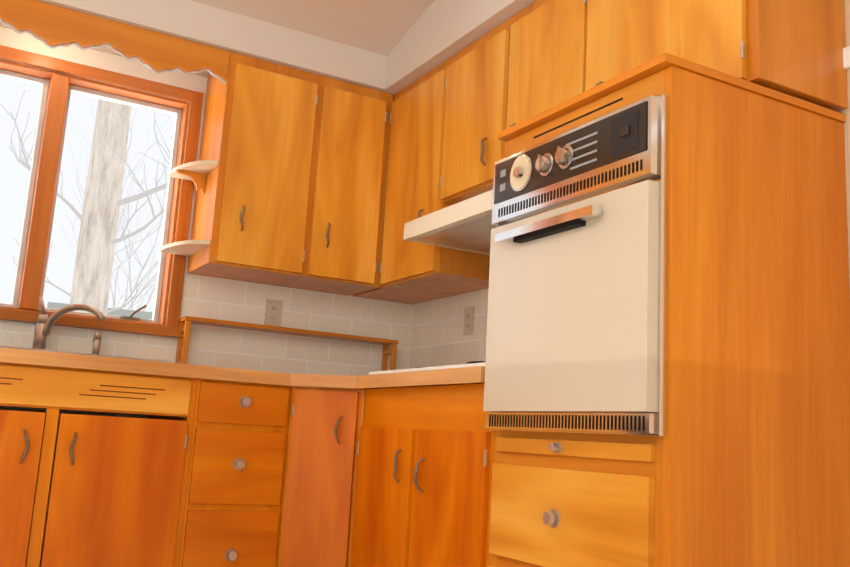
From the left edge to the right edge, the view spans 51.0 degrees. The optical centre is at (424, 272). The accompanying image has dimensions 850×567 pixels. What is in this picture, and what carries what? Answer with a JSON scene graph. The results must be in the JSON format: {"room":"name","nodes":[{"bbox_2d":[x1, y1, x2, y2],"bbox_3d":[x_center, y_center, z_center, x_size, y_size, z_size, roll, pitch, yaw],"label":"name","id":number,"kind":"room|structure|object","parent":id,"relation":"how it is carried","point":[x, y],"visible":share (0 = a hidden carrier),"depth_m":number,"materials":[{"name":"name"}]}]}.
{"room":"kitchen","nodes":[
{"label":"kitchen","id":0,"kind":"room"},
{"bbox_2d":[0,27,411,566],"bbox_3d":[-1.972,-0.035,3.228,4.600,2.450,0.150,9,-12,-28],"label":"wall","id":1,"kind":"structure","parent":0,"point":[221,299],"depth_m":3.78,"materials":[{"name":"white tile"}]},
{"bbox_2d":[0,45,203,337],"bbox_3d":[-1.481,-0.317,3.517,1.126,1.055,0.190,9,-12,-28],"label":"window","id":2,"kind":"structure","parent":1,"relation":"in","point":[131,317],"depth_m":3.56,"materials":[{"name":"brown wood"}]},
{"bbox_2d":[264,299,282,326],"bbox_3d":[-0.656,0.177,3.852,0.072,0.116,0.008,9,-12,-28],"label":"electrical outlet","id":3,"kind":"object","parent":1,"relation":"attached to","point":[273,310],"visible":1,"depth_m":3.85,"materials":[{"name":"beige plastic"}]},
{"bbox_2d":[187,52,392,295],"bbox_3d":[-0.552,-0.392,3.786,0.738,0.863,0.372,9,-12,-28],"label":"upper cabinet","id":4,"kind":"object","parent":1,"relation":"attached to","point":[294,196],"visible":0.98,"depth_m":3.63,"materials":[{"name":"brown wood"}]},
{"bbox_2d":[0,0,229,83],"bbox_3d":[-1.287,-0.885,3.293,1.140,0.157,0.022,9,-12,-28],"label":"valance board","id":5,"kind":"object","parent":4,"relation":"attached to","point":[50,26],"visible":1,"depth_m":3.35,"materials":[{"name":"brown wood"}]},
{"bbox_2d":[159,160,217,255],"bbox_3d":[-0.948,-0.259,3.560,0.125,0.336,0.300,9,-12,-28],"label":"corner shelf","id":6,"kind":"object","parent":4,"relation":"attached to","point":[195,172],"visible":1,"depth_m":3.57,"materials":[{"name":"beige wood"}]},
{"bbox_2d":[409,0,849,368],"bbox_3d":[1.361,-0.108,1.829,0.150,2.450,5.550,9,-12,-28],"label":"wall","id":7,"kind":"structure","parent":0,"point":[438,338],"depth_m":3.83,"materials":[{"name":"white tile"}]},
{"bbox_2d":[403,190,497,254],"bbox_3d":[0.334,-0.221,3.057,0.496,0.177,0.788,9,-12,-28],"label":"range hood","id":8,"kind":"object","parent":7,"relation":"attached to","point":[466,225],"visible":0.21,"depth_m":3.07,"materials":[{"name":"beige metal"}]},
{"bbox_2d":[463,306,474,334],"bbox_3d":[0.183,0.203,3.730,0.008,0.116,0.072,9,-12,-28],"label":"outlet","id":9,"kind":"object","parent":7,"relation":"attached to","point":[468,329],"visible":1,"depth_m":3.72,"materials":[{"name":"beige plastic"}]},
{"bbox_2d":[353,0,847,304],"bbox_3d":[0.365,-0.449,3.201,0.372,0.863,2.294,9,-12,-28],"label":"upper cabinet","id":10,"kind":"object","parent":7,"relation":"attached to","point":[452,117],"visible":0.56,"depth_m":2.95,"materials":[{"name":"brown wood"}]},
{"bbox_2d":[843,46,849,68],"bbox_3d":[1.839,-0.756,0.966,0.015,0.057,3.103,9,-12,-28],"label":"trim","id":11,"kind":"structure","parent":7,"relation":"attached to","point":[846,57],"depth_m":2.28,"materials":[{"name":"white"}]},
{"bbox_3d":[-0.681,0.845,0.604,4.600,0.100,5.700,9,-12,-28],"label":"floor","id":12,"kind":"structure","parent":0,"visible":0},
{"bbox_2d":[0,362,492,566],"bbox_3d":[-1.211,0.680,2.517,3.446,0.867,1.622,9,-12,-28],"label":"base cabinet","id":13,"kind":"object","parent":12,"relation":"on","point":[188,472],"visible":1,"depth_m":2.90,"materials":[{"name":"brown wood"}]},
{"bbox_2d":[0,347,484,388],"bbox_3d":[-1.186,0.235,2.602,3.447,0.044,1.622,9,-12,-28],"label":"countertop","id":14,"kind":"structure","parent":13,"relation":"on","point":[460,376],"depth_m":2.91,"materials":[{"name":"laminate"}]},
{"bbox_2d":[0,296,168,361],"bbox_3d":[-1.341,0.254,3.084,0.830,0.397,0.490,9,-12,-28],"label":"sink","id":15,"kind":"object","parent":14,"relation":"in","point":[44,325],"visible":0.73,"depth_m":3.27,"materials":[{"name":"silver metal"}]},
{"bbox_2d":[175,316,398,370],"bbox_3d":[-0.569,0.357,3.800,0.960,0.224,0.113,9,-12,-28],"label":"shelf","id":16,"kind":"object","parent":14,"relation":"on","point":[186,322],"visible":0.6,"depth_m":3.75,"materials":[{"name":"brown wood"}]},
{"bbox_2d":[369,361,484,374],"bbox_3d":[0.225,0.333,2.899,0.540,0.030,0.755,9,-12,-28],"label":"cooktop","id":17,"kind":"object","parent":14,"relation":"in","point":[474,363],"visible":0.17,"depth_m":2.70,"materials":[{"name":"white metal"}]},
{"bbox_2d":[488,53,849,566],"bbox_3d":[0.591,0.372,2.263,0.638,1.579,0.665,9,-12,-28],"label":"cabinet","id":18,"kind":"object","parent":12,"relation":"on","point":[744,461],"visible":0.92,"depth_m":2.02,"materials":[{"name":"brown wood"}]},
{"bbox_2d":[483,94,667,435],"bbox_3d":[0.566,0.049,2.302,0.642,0.748,0.636,9,-12,-28],"label":"wall oven","id":19,"kind":"object","parent":18,"relation":"in","point":[576,320],"visible":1,"depth_m":2.08,"materials":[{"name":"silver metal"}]},
{"bbox_3d":[-0.539,-1.657,1.073,4.600,0.100,5.700,9,-12,-28],"label":"ceiling","id":20,"kind":"structure","parent":0,"visible":0},
{"bbox_2d":[0,0,535,98],"bbox_3d":[-1.091,-1.333,1.991,4.299,0.260,3.189,9,-12,-28],"label":"soffit beam","id":21,"kind":"structure","parent":20,"relation":"attached to","point":[393,47],"depth_m":3.60,"materials":[{"name":"beige paint"}]},
{"label":"outside","id":22,"kind":"structure","parent":0,"visible":0},
{"bbox_2d":[0,90,173,314],"bbox_3d":[-4.734,-1.192,16.883,7.074,11.523,20.048,9,-12,-28],"label":"tree","id":23,"kind":"object","parent":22,"point":[103,202],"depth_m":7.64,"materials":[{"name":"grey plant"}]},
{"bbox_2d":[47,302,152,319],"bbox_3d":[-6.889,3.235,20.116,4.162,4.226,8.114,9,-12,-28],"label":"house","id":24,"kind":"structure","parent":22,"point":[121,312],"depth_m":17.25,"materials":[{"name":"white"}]}
]}

